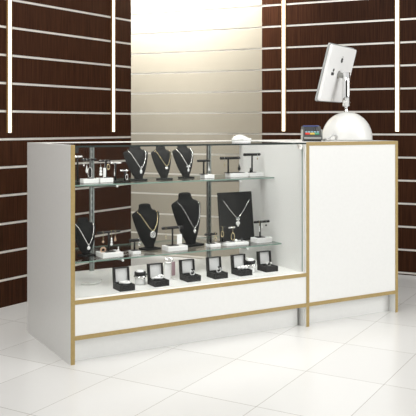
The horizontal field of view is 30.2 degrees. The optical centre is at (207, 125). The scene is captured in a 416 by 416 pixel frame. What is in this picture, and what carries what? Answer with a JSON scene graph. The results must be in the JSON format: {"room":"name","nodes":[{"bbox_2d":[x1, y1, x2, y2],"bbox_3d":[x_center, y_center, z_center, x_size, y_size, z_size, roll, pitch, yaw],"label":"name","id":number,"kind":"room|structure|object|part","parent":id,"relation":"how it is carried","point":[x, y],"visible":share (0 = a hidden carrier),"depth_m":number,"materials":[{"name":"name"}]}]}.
{"room":"shop","nodes":[
{"label":"shop","id":0,"kind":"room"},
{"bbox_2d":[0,0,130,308],"bbox_3d":[-1.671,-0.393,3.341,0.040,2.759,4.083,0,0,34],"label":"wall","id":1,"kind":"structure","parent":0,"point":[61,49],"depth_m":4.53,"materials":[{"name":"brown wood"}]},
{"bbox_2d":[6,0,11,132],"bbox_3d":[-1.075,-0.854,4.167,0.009,1.780,0.033,0,0,35],"label":"strip light","id":2,"kind":"object","parent":1,"relation":"attached to","point":[8,2],"visible":1,"depth_m":4.16,"materials":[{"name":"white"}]},
{"bbox_2d":[8,0,10,132],"bbox_3d":[-1.073,-0.854,4.166,0.005,1.780,0.021,0,0,34],"label":"diffuser","id":3,"kind":"object","parent":2,"relation":"attached to","point":[9,1],"depth_m":4.16,"materials":[{"name":"white plastic"}]},
{"bbox_2d":[111,0,114,131],"bbox_3d":[-0.599,-0.854,4.862,0.009,1.780,0.033,0,0,34],"label":"strip light","id":4,"kind":"object","parent":1,"relation":"attached to","point":[112,1],"visible":1,"depth_m":4.85,"materials":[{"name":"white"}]},
{"bbox_2d":[113,0,114,131],"bbox_3d":[-0.597,-0.854,4.861,0.005,1.780,0.021,0,0,34],"label":"diffuser","id":5,"kind":"object","parent":4,"relation":"attached to","point":[113,0],"depth_m":4.86,"materials":[{"name":"white plastic"}]},
{"bbox_2d":[0,254,415,415],"bbox_3d":[0.500,1.028,3.750,13.000,0.100,10.500,0,0,0],"label":"floor","id":6,"kind":"structure","parent":0,"point":[361,365],"depth_m":3.03,"materials":[{"name":"tile"}]},
{"bbox_2d":[27,140,305,364],"bbox_3d":[-0.191,0.528,3.706,1.200,0.900,0.600,0,0,-30],"label":"display case","id":7,"kind":"object","parent":6,"relation":"on","point":[76,321],"depth_m":3.53,"materials":[{"name":"white laminate"}]},
{"bbox_3d":[-0.703,0.528,3.411,0.018,0.900,0.599,0,0,-30],"label":"panel","id":8,"kind":"part","parent":7,"relation":"part of","materials":[{"name":"white laminate"}]},
{"bbox_2d":[75,156,82,181],"bbox_3d":[-0.609,0.201,3.609,0.044,0.124,0.031,0,0,-30],"label":"stand","id":9,"kind":"object","parent":7,"relation":"on","point":[77,157],"visible":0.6,"depth_m":3.60,"materials":[{"name":"black"}]},
{"bbox_2d":[75,217,95,256],"bbox_3d":[-0.561,0.507,3.522,0.134,0.172,0.075,0,0,-42],"label":"bust","id":10,"kind":"object","parent":7,"relation":"on","point":[86,227],"visible":0.93,"depth_m":3.50,"materials":[{"name":"black fabric"}]},
{"bbox_2d":[75,222,93,249],"bbox_3d":[-0.555,0.503,3.516,0.093,0.122,0.049,0,0,-42],"label":"necklace","id":11,"kind":"object","parent":10,"relation":"on","point":[88,247],"visible":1,"depth_m":3.50,"materials":[{"name":"silver metal"}]},
{"bbox_2d":[80,178,98,182],"bbox_3d":[-0.549,0.253,3.559,0.074,0.020,0.050,0,0,-30],"label":"block","id":12,"kind":"object","parent":7,"relation":"on","point":[82,180],"visible":1,"depth_m":3.54,"materials":[{"name":"white plastic"}]},
{"bbox_2d":[81,158,96,178],"bbox_3d":[-0.551,0.197,3.558,0.075,0.093,0.025,0,0,-30],"label":"stand","id":13,"kind":"object","parent":12,"relation":"on","point":[89,159],"visible":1,"depth_m":3.56,"materials":[{"name":"black"}]},
{"bbox_2d":[81,279,102,284],"bbox_3d":[-0.517,0.707,3.479,0.112,0.015,0.035,0,0,-41],"label":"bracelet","id":14,"kind":"object","parent":7,"relation":"on","point":[101,280],"visible":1,"depth_m":3.46,"materials":[{"name":"silver metal"}]},
{"bbox_2d":[98,177,112,182],"bbox_3d":[-0.482,0.252,3.598,0.066,0.021,0.050,0,0,-30],"label":"block","id":15,"kind":"object","parent":7,"relation":"on","point":[101,180],"visible":0.76,"depth_m":3.57,"materials":[{"name":"white plastic"}]},
{"bbox_2d":[99,160,109,177],"bbox_3d":[-0.484,0.200,3.597,0.056,0.084,0.025,0,0,-30],"label":"stand","id":16,"kind":"object","parent":15,"relation":"on","point":[106,161],"visible":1,"depth_m":3.60,"materials":[{"name":"black"}]},
{"bbox_2d":[103,160,105,177],"bbox_3d":[-0.486,0.198,3.597,0.014,0.085,0.018,0,0,-30],"label":"earring","id":17,"kind":"object","parent":16,"relation":"hanging from","point":[104,168],"visible":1,"depth_m":3.59,"materials":[{"name":"silver metal"}]},
{"bbox_2d":[96,249,122,257],"bbox_3d":[-0.449,0.582,3.506,0.100,0.021,0.090,0,0,-30],"label":"block","id":18,"kind":"object","parent":7,"relation":"on","point":[98,253],"visible":0.96,"depth_m":3.48,"materials":[{"name":"white plastic"}]},
{"bbox_2d":[97,230,119,251],"bbox_3d":[-0.454,0.525,3.510,0.113,0.094,0.045,0,0,-30],"label":"stand","id":19,"kind":"object","parent":18,"relation":"on","point":[114,231],"visible":0.94,"depth_m":3.51,"materials":[{"name":"black"}]},
{"bbox_2d":[110,162,121,181],"bbox_3d":[-0.438,0.218,3.661,0.056,0.090,0.031,0,0,-30],"label":"stand","id":20,"kind":"object","parent":7,"relation":"on","point":[115,180],"visible":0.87,"depth_m":3.66,"materials":[{"name":"black"}]},
{"bbox_2d":[112,266,134,291],"bbox_3d":[-0.370,0.668,3.374,0.070,0.093,0.089,0,0,-30],"label":"box","id":21,"kind":"object","parent":7,"relation":"on","point":[118,273],"visible":0.88,"depth_m":3.38,"materials":[{"name":"black"}]},
{"bbox_3d":[-0.384,0.656,3.398,0.070,0.066,0.026,0,-6,-30],"label":"lid","id":22,"kind":"part","parent":21,"relation":"part of","materials":[{"name":"black"}]},
{"bbox_2d":[113,283,134,291],"bbox_3d":[-0.368,0.702,3.370,0.070,0.026,0.080,0,0,-30],"label":"tray","id":23,"kind":"object","parent":21,"relation":"attached to","point":[119,287],"depth_m":3.34,"materials":[{"name":"black"}]},
{"bbox_2d":[119,280,130,283],"bbox_3d":[-0.362,0.682,3.371,0.049,0.014,0.045,0,0,9],"label":"ring","id":24,"kind":"object","parent":21,"relation":"in","point":[124,281],"visible":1,"depth_m":3.35,"materials":[{"name":"white"}]},
{"bbox_2d":[120,170,128,181],"bbox_3d":[-0.395,0.235,3.640,0.040,0.055,0.031,0,0,-30],"label":"stand","id":25,"kind":"object","parent":7,"relation":"on","point":[120,170],"visible":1,"depth_m":3.64,"materials":[{"name":"black"}]},
{"bbox_3d":[-0.325,0.080,3.955,1.182,0.002,0.035,0,0,-30],"label":"rail","id":26,"kind":"part","parent":7,"relation":"part of","materials":[{"name":"silver metal"}]},
{"bbox_2d":[129,250,140,254],"bbox_3d":[-0.341,0.586,3.579,0.042,0.014,0.050,0,0,-30],"label":"block","id":27,"kind":"object","parent":7,"relation":"on","point":[130,251],"visible":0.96,"depth_m":3.56,"materials":[{"name":"white plastic"}]},
{"bbox_2d":[129,238,140,250],"bbox_3d":[-0.341,0.552,3.585,0.056,0.054,0.031,0,0,-30],"label":"stand","id":28,"kind":"object","parent":27,"relation":"on","point":[137,239],"visible":1,"depth_m":3.58,"materials":[{"name":"black"}]},
{"bbox_2d":[123,147,147,180],"bbox_3d":[-0.342,0.177,3.730,0.149,0.171,0.074,0,0,-42],"label":"bust","id":29,"kind":"object","parent":7,"relation":"on","point":[138,153],"visible":0.83,"depth_m":3.70,"materials":[{"name":"grey fabric"}]},
{"bbox_2d":[128,149,145,173],"bbox_3d":[-0.336,0.172,3.724,0.103,0.118,0.049,0,0,-42],"label":"necklace","id":30,"kind":"object","parent":29,"relation":"on","point":[143,149],"visible":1,"depth_m":3.71,"materials":[{"name":"silver metal"}]},
{"bbox_2d":[135,269,144,284],"bbox_3d":[-0.307,0.682,3.483,0.048,0.065,0.048,0,0,-30],"label":"holder","id":31,"kind":"object","parent":7,"relation":"on","point":[138,281],"visible":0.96,"depth_m":3.46,"materials":[{"name":"white plastic"}]},
{"bbox_2d":[134,271,146,279],"bbox_3d":[-0.306,0.675,3.483,0.060,0.033,0.059,0,0,-30],"label":"bracelet","id":32,"kind":"object","parent":31,"relation":"on","point":[143,274],"visible":0.99,"depth_m":3.46,"materials":[{"name":"black"}]},
{"bbox_2d":[132,203,160,250],"bbox_3d":[-0.288,0.484,3.707,0.167,0.217,0.095,0,0,-42],"label":"bust","id":33,"kind":"object","parent":7,"relation":"on","point":[149,215],"visible":1,"depth_m":3.68,"materials":[{"name":"black fabric"}]},
{"bbox_2d":[137,209,157,237],"bbox_3d":[-0.281,0.469,3.699,0.114,0.131,0.060,0,0,-42],"label":"necklace","id":34,"kind":"object","parent":33,"relation":"on","point":[153,231],"visible":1,"depth_m":3.68,"materials":[{"name":"gold metal"}]},
{"bbox_2d":[147,263,168,286],"bbox_3d":[-0.226,0.668,3.468,0.070,0.093,0.089,0,0,-30],"label":"box","id":35,"kind":"object","parent":7,"relation":"on","point":[153,269],"visible":0.8,"depth_m":3.48,"materials":[{"name":"black"}]},
{"bbox_3d":[-0.240,0.656,3.492,0.070,0.066,0.026,0,-6,-30],"label":"lid","id":36,"kind":"part","parent":35,"relation":"part of","materials":[{"name":"black"}]},
{"bbox_2d":[152,274,163,279],"bbox_3d":[-0.224,0.679,3.458,0.062,0.023,0.031,0,0,-30],"label":"ring","id":37,"kind":"object","parent":35,"relation":"in","point":[160,276],"visible":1,"depth_m":3.46,"materials":[{"name":"white"}]},
{"bbox_2d":[147,278,168,286],"bbox_3d":[-0.224,0.702,3.464,0.070,0.026,0.080,0,0,-30],"label":"tray","id":38,"kind":"object","parent":35,"relation":"attached to","point":[156,282],"depth_m":3.44,"materials":[{"name":"black"}]},
{"bbox_2d":[151,146,172,179],"bbox_3d":[-0.221,0.179,3.788,0.129,0.168,0.073,0,0,-42],"label":"bust","id":39,"kind":"object","parent":7,"relation":"on","point":[165,155],"visible":0.88,"depth_m":3.76,"materials":[{"name":"grey fabric"}]},
{"bbox_2d":[164,262,173,279],"bbox_3d":[-0.186,0.674,3.587,0.052,0.082,0.032,0,0,-30],"label":"holder","id":40,"kind":"object","parent":7,"relation":"on","point":[167,267],"visible":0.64,"depth_m":3.58,"materials":[{"name":"white plastic"}]},
{"bbox_2d":[164,257,174,275],"bbox_3d":[-0.178,0.652,3.579,0.055,0.088,0.011,0,0,-30],"label":"watch","id":41,"kind":"object","parent":40,"relation":"on","point":[167,258],"visible":1,"depth_m":3.58,"materials":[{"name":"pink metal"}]},
{"bbox_2d":[75,175,273,186],"bbox_3d":[-0.230,0.266,3.808,1.135,0.006,0.315,0,0,-30],"label":"glass shelf","id":42,"kind":"object","parent":7,"relation":"attached to","point":[219,178],"depth_m":3.78,"materials":[{"name":"green"}]},
{"bbox_2d":[162,244,187,251],"bbox_3d":[-0.159,0.581,3.680,0.105,0.023,0.070,0,0,-30],"label":"block","id":43,"kind":"object","parent":7,"relation":"on","point":[181,247],"visible":0.94,"depth_m":3.65,"materials":[{"name":"white plastic"}]},
{"bbox_2d":[161,225,183,245],"bbox_3d":[-0.169,0.524,3.675,0.114,0.092,0.043,0,0,-30],"label":"stand","id":44,"kind":"object","parent":43,"relation":"on","point":[182,226],"visible":1,"depth_m":3.67,"materials":[{"name":"black metal"}]},
{"bbox_2d":[177,227,181,243],"bbox_3d":[-0.140,0.520,3.692,0.026,0.086,0.018,0,0,-30],"label":"earring","id":45,"kind":"object","parent":44,"relation":"hanging from","point":[179,236],"visible":1,"depth_m":3.69,"materials":[{"name":"silver metal"}]},
{"bbox_3d":[-0.183,0.085,3.710,1.181,0.008,0.600,0,0,-30],"label":"glass","id":46,"kind":"part","parent":7,"relation":"part of","materials":[{"name":"grey"}]},
{"bbox_2d":[75,236,281,263],"bbox_3d":[-0.213,0.596,3.780,1.135,0.006,0.380,0,0,-30],"label":"glass shelf","id":47,"kind":"object","parent":7,"relation":"attached to","point":[276,241],"depth_m":3.82,"materials":[{"name":"green"}]},
{"bbox_2d":[172,146,194,178],"bbox_3d":[-0.118,0.177,3.894,0.141,0.172,0.075,0,0,-42],"label":"bust","id":48,"kind":"object","parent":7,"relation":"on","point":[185,152],"visible":0.79,"depth_m":3.87,"materials":[{"name":"grey fabric"}]},
{"bbox_2d":[176,148,192,171],"bbox_3d":[-0.112,0.171,3.888,0.098,0.119,0.049,0,0,-42],"label":"necklace","id":49,"kind":"object","parent":48,"relation":"on","point":[188,169],"visible":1,"depth_m":3.87,"materials":[{"name":"silver metal"}]},
{"bbox_2d":[171,192,203,247],"bbox_3d":[-0.095,0.463,3.828,0.191,0.260,0.113,0,0,-42],"label":"bust","id":50,"kind":"object","parent":7,"relation":"on","point":[190,206],"visible":0.95,"depth_m":3.79,"materials":[{"name":"black fabric"}]},
{"bbox_2d":[177,199,199,232],"bbox_3d":[-0.086,0.447,3.818,0.130,0.164,0.076,0,0,-42],"label":"necklace","id":51,"kind":"object","parent":50,"relation":"on","point":[194,230],"visible":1,"depth_m":3.79,"materials":[{"name":"silver metal"}]},
{"bbox_2d":[179,259,200,281],"bbox_3d":[-0.085,0.668,3.574,0.070,0.093,0.089,0,0,-30],"label":"box","id":52,"kind":"object","parent":7,"relation":"on","point":[185,265],"visible":0.97,"depth_m":3.58,"materials":[{"name":"black"}]},
{"bbox_3d":[-0.099,0.656,3.598,0.070,0.066,0.026,0,-6,-30],"label":"lid","id":53,"kind":"part","parent":52,"relation":"part of","materials":[{"name":"black"}]},
{"bbox_2d":[179,273,200,281],"bbox_3d":[-0.083,0.702,3.570,0.070,0.026,0.080,0,0,-30],"label":"tray","id":54,"kind":"object","parent":52,"relation":"attached to","point":[186,277],"depth_m":3.55,"materials":[{"name":"black"}]},
{"bbox_3d":[-0.039,0.797,3.460,1.180,0.128,0.018,0,0,-30],"label":"drawer","id":55,"kind":"part","parent":7,"relation":"part of","materials":[{"name":"white laminate"}]},
{"bbox_2d":[200,174,213,177],"bbox_3d":[-0.004,0.253,3.889,0.056,0.019,0.050,0,0,-30],"label":"block","id":56,"kind":"object","parent":7,"relation":"on","point":[207,175],"visible":0.98,"depth_m":3.87,"materials":[{"name":"white plastic"}]},
{"bbox_2d":[197,159,209,174],"bbox_3d":[-0.022,0.206,3.879,0.072,0.075,0.031,0,0,-30],"label":"stand","id":57,"kind":"object","parent":56,"relation":"on","point":[206,160],"visible":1,"depth_m":3.88,"materials":[{"name":"black metal"}]},
{"bbox_2d":[206,242,220,247],"bbox_3d":[0.025,0.585,3.787,0.060,0.016,0.050,0,0,-30],"label":"block","id":58,"kind":"object","parent":7,"relation":"on","point":[216,244],"visible":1,"depth_m":3.77,"materials":[{"name":"white plastic"}]},
{"bbox_2d":[204,233,216,243],"bbox_3d":[0.014,0.551,3.780,0.068,0.052,0.031,0,0,-30],"label":"stand","id":59,"kind":"object","parent":58,"relation":"on","point":[205,234],"visible":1,"depth_m":3.78,"materials":[{"name":"black"}]},
{"bbox_2d":[206,256,227,278],"bbox_3d":[0.041,0.668,3.642,0.070,0.093,0.089,0,0,-30],"label":"box","id":60,"kind":"object","parent":7,"relation":"on","point":[212,263],"visible":0.99,"depth_m":3.65,"materials":[{"name":"black leather"}]},
{"bbox_3d":[0.027,0.656,3.666,0.070,0.066,0.026,0,-6,-30],"label":"lid","id":61,"kind":"part","parent":60,"relation":"part of","materials":[{"name":"black"}]},
{"bbox_2d":[207,270,227,278],"bbox_3d":[0.043,0.702,3.638,0.070,0.026,0.080,0,0,-30],"label":"tray","id":62,"kind":"object","parent":60,"relation":"on","point":[212,274],"depth_m":3.61,"materials":[{"name":"black leather"}]},
{"bbox_2d":[220,240,248,245],"bbox_3d":[0.131,0.585,3.848,0.130,0.015,0.070,0,0,-30],"label":"block","id":63,"kind":"object","parent":7,"relation":"on","point":[239,242],"visible":0.84,"depth_m":3.82,"materials":[{"name":"white plastic"}]},
{"bbox_2d":[228,226,234,241],"bbox_3d":[0.118,0.541,3.856,0.038,0.074,0.025,0,0,-30],"label":"stand","id":64,"kind":"object","parent":63,"relation":"on","point":[233,226],"visible":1,"depth_m":3.85,"materials":[{"name":"black"}]},
{"bbox_2d":[217,191,253,240],"bbox_3d":[0.132,0.467,3.997,0.206,0.251,0.089,0,0,-30],"label":"board","id":65,"kind":"object","parent":7,"relation":"on","point":[236,202],"visible":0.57,"depth_m":3.97,"materials":[{"name":"grey fabric"}]},
{"bbox_2d":[224,199,249,225],"bbox_3d":[0.152,0.450,3.974,0.161,0.137,0.021,0,0,-30],"label":"necklace","id":66,"kind":"object","parent":65,"relation":"on","point":[238,222],"visible":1,"depth_m":3.97,"materials":[{"name":"silver metal"}]},
{"bbox_2d":[225,172,247,176],"bbox_3d":[0.149,0.252,3.977,0.108,0.021,0.055,0,0,-30],"label":"block","id":67,"kind":"object","parent":7,"relation":"on","point":[244,174],"visible":0.91,"depth_m":3.95,"materials":[{"name":"white plastic"}]},
{"bbox_2d":[220,157,239,172],"bbox_3d":[0.113,0.200,3.957,0.118,0.084,0.031,0,0,-30],"label":"stand","id":68,"kind":"object","parent":67,"relation":"on","point":[221,158],"visible":1,"depth_m":3.95,"materials":[{"name":"black metal"}]},
{"bbox_2d":[230,254,251,275],"bbox_3d":[0.161,0.668,3.713,0.070,0.093,0.089,0,0,-30],"label":"box","id":69,"kind":"object","parent":7,"relation":"on","point":[237,260],"visible":0.8,"depth_m":3.72,"materials":[{"name":"black"}]},
{"bbox_3d":[0.146,0.656,3.737,0.070,0.066,0.026,0,-6,-30],"label":"lid","id":70,"kind":"part","parent":69,"relation":"part of","materials":[{"name":"black"}]},
{"bbox_2d":[231,268,251,275],"bbox_3d":[0.163,0.702,3.709,0.070,0.026,0.080,0,0,-30],"label":"tray","id":71,"kind":"object","parent":69,"relation":"on","point":[245,272],"depth_m":3.68,"materials":[{"name":"black"}]},
{"bbox_2d":[237,265,247,269],"bbox_3d":[0.165,0.680,3.704,0.054,0.019,0.034,0,0,-30],"label":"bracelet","id":72,"kind":"object","parent":69,"relation":"in","point":[242,267],"visible":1,"depth_m":3.69,"materials":[{"name":"white"}]},
{"bbox_2d":[232,134,250,141],"bbox_3d":[0.169,0.062,3.902,0.104,0.038,0.060,0,0,-16],"label":"mouse","id":73,"kind":"object","parent":7,"relation":"on","point":[238,138],"visible":1,"depth_m":3.88,"materials":[{"name":"white plastic"}]},
{"bbox_2d":[246,258,254,272],"bbox_3d":[0.206,0.680,3.762,0.048,0.069,0.048,0,0,-30],"label":"holder","id":74,"kind":"object","parent":7,"relation":"on","point":[247,259],"visible":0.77,"depth_m":3.74,"materials":[{"name":"white plastic"}]},
{"bbox_2d":[246,260,255,267],"bbox_3d":[0.207,0.672,3.762,0.060,0.033,0.059,0,0,-30],"label":"bracelet","id":75,"kind":"object","parent":74,"relation":"on","point":[249,263],"visible":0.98,"depth_m":3.74,"materials":[{"name":"black"}]},
{"bbox_2d":[245,172,263,176],"bbox_3d":[0.242,0.253,4.031,0.086,0.020,0.055,0,0,-30],"label":"block","id":76,"kind":"object","parent":7,"relation":"on","point":[256,173],"visible":0.87,"depth_m":4.00,"materials":[{"name":"white plastic"}]},
{"bbox_2d":[243,153,260,172],"bbox_3d":[0.229,0.192,4.024,0.102,0.101,0.031,0,0,-30],"label":"stand","id":77,"kind":"object","parent":76,"relation":"on","point":[244,154],"visible":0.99,"depth_m":4.02,"materials":[{"name":"black metal"}]},
{"bbox_2d":[251,236,271,242],"bbox_3d":[0.273,0.580,3.933,0.094,0.025,0.060,0,0,-30],"label":"block","id":78,"kind":"object","parent":7,"relation":"on","point":[266,239],"visible":1,"depth_m":3.91,"materials":[{"name":"white plastic"}]},
{"bbox_2d":[254,220,269,237],"bbox_3d":[0.274,0.525,3.934,0.092,0.085,0.038,0,0,-30],"label":"stand","id":79,"kind":"object","parent":78,"relation":"on","point":[262,221],"visible":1,"depth_m":3.93,"materials":[{"name":"black metal"}]},
{"bbox_2d":[256,250,277,272],"bbox_3d":[0.292,0.668,3.812,0.070,0.093,0.089,0,0,-30],"label":"box","id":80,"kind":"object","parent":7,"relation":"on","point":[263,257],"visible":0.98,"depth_m":3.82,"materials":[{"name":"black"}]},
{"bbox_3d":[0.279,0.656,3.837,0.070,0.066,0.026,0,-6,-30],"label":"lid","id":81,"kind":"part","parent":80,"relation":"part of","materials":[{"name":"black"}]},
{"bbox_2d":[257,264,277,272],"bbox_3d":[0.295,0.702,3.808,0.070,0.026,0.080,0,0,-30],"label":"tray","id":82,"kind":"object","parent":80,"relation":"on","point":[261,267],"depth_m":3.78,"materials":[{"name":"black"}]},
{"bbox_3d":[0.323,0.533,4.009,0.006,0.889,0.588,0,0,-30],"label":"panel","id":83,"kind":"part","parent":7,"relation":"part of","materials":[{"name":"white laminate"}]},
{"bbox_3d":[-0.048,0.402,3.471,1.174,0.626,0.006,0,0,-30],"label":"glass","id":84,"kind":"part","parent":7,"relation":"part of","materials":[{"name":"green"}]},
{"bbox_2d":[251,139,397,326],"bbox_3d":[0.588,0.528,4.156,0.600,0.900,0.600,0,0,-30],"label":"counter","id":85,"kind":"object","parent":6,"relation":"on","point":[351,187],"depth_m":3.89,"materials":[{"name":"white laminate"}]},
{"bbox_3d":[0.336,0.528,4.011,0.018,0.900,0.599,0,0,-30],"label":"panel","id":86,"kind":"part","parent":85,"relation":"part of","materials":[{"name":"white laminate"}]},
{"bbox_2d":[301,125,322,140],"bbox_3d":[0.529,0.037,3.927,0.102,0.081,0.106,0,0,2],"label":"card terminal","id":87,"kind":"object","parent":85,"relation":"on","point":[308,132],"visible":1,"depth_m":3.90,"materials":[{"name":"grey plastic"}]},
{"bbox_2d":[323,134,337,140],"bbox_3d":[0.626,0.058,3.902,0.074,0.040,0.068,0,0,-25],"label":"power cable","id":88,"kind":"object","parent":85,"relation":"on","point":[331,135],"visible":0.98,"depth_m":3.88,"materials":[{"name":"grey plastic"}]},
{"bbox_2d":[315,43,372,140],"bbox_3d":[0.746,-0.178,4.131,0.270,0.512,0.352,0,0,32],"label":"desktop computer","id":89,"kind":"object","parent":85,"relation":"on","point":[334,81],"visible":0.95,"depth_m":4.07,"materials":[{"name":"white plastic"}]},
{"bbox_3d":[0.733,0.479,3.905,0.562,0.765,0.018,0,0,-30],"label":"panel","id":90,"kind":"part","parent":85,"relation":"part of","materials":[{"name":"white laminate"}]},
{"bbox_3d":[0.840,0.528,4.302,0.018,0.900,0.599,0,0,-30],"label":"panel","id":91,"kind":"part","parent":85,"relation":"part of","materials":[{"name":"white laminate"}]},
{"bbox_2d":[131,0,415,275],"bbox_3d":[1.275,-0.397,5.089,6.500,2.750,0.042,0,0,24],"label":"wall","id":92,"kind":"structure","parent":0,"point":[196,65],"depth_m":5.52,"materials":[{"name":"beige paint"}]},
{"bbox_2d":[281,0,285,130],"bbox_3d":[0.531,-0.854,5.397,0.033,1.780,0.009,0,0,24],"label":"strip light","id":93,"kind":"object","parent":92,"relation":"attached to","point":[283,2],"visible":1,"depth_m":5.39,"materials":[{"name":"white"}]},
{"bbox_2d":[282,0,284,130],"bbox_3d":[0.530,-0.854,5.395,0.021,1.780,0.005,0,0,24],"label":"diffuser","id":94,"kind":"object","parent":93,"relation":"attached to","point":[283,1],"depth_m":5.39,"materials":[{"name":"white plastic"}]},
{"bbox_2d":[395,0,399,130],"bbox_3d":[1.247,-0.854,5.074,0.033,1.780,0.009,0,0,24],"label":"strip light","id":95,"kind":"object","parent":92,"relation":"attached to","point":[397,2],"visible":1,"depth_m":5.07,"materials":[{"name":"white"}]},
{"bbox_2d":[396,0,398,130],"bbox_3d":[1.246,-0.854,5.072,0.021,1.780,0.005,0,0,24],"label":"diffuser","id":96,"kind":"object","parent":95,"relation":"attached to","point":[397,1],"depth_m":5.07,"materials":[{"name":"white plastic"}]}
]}

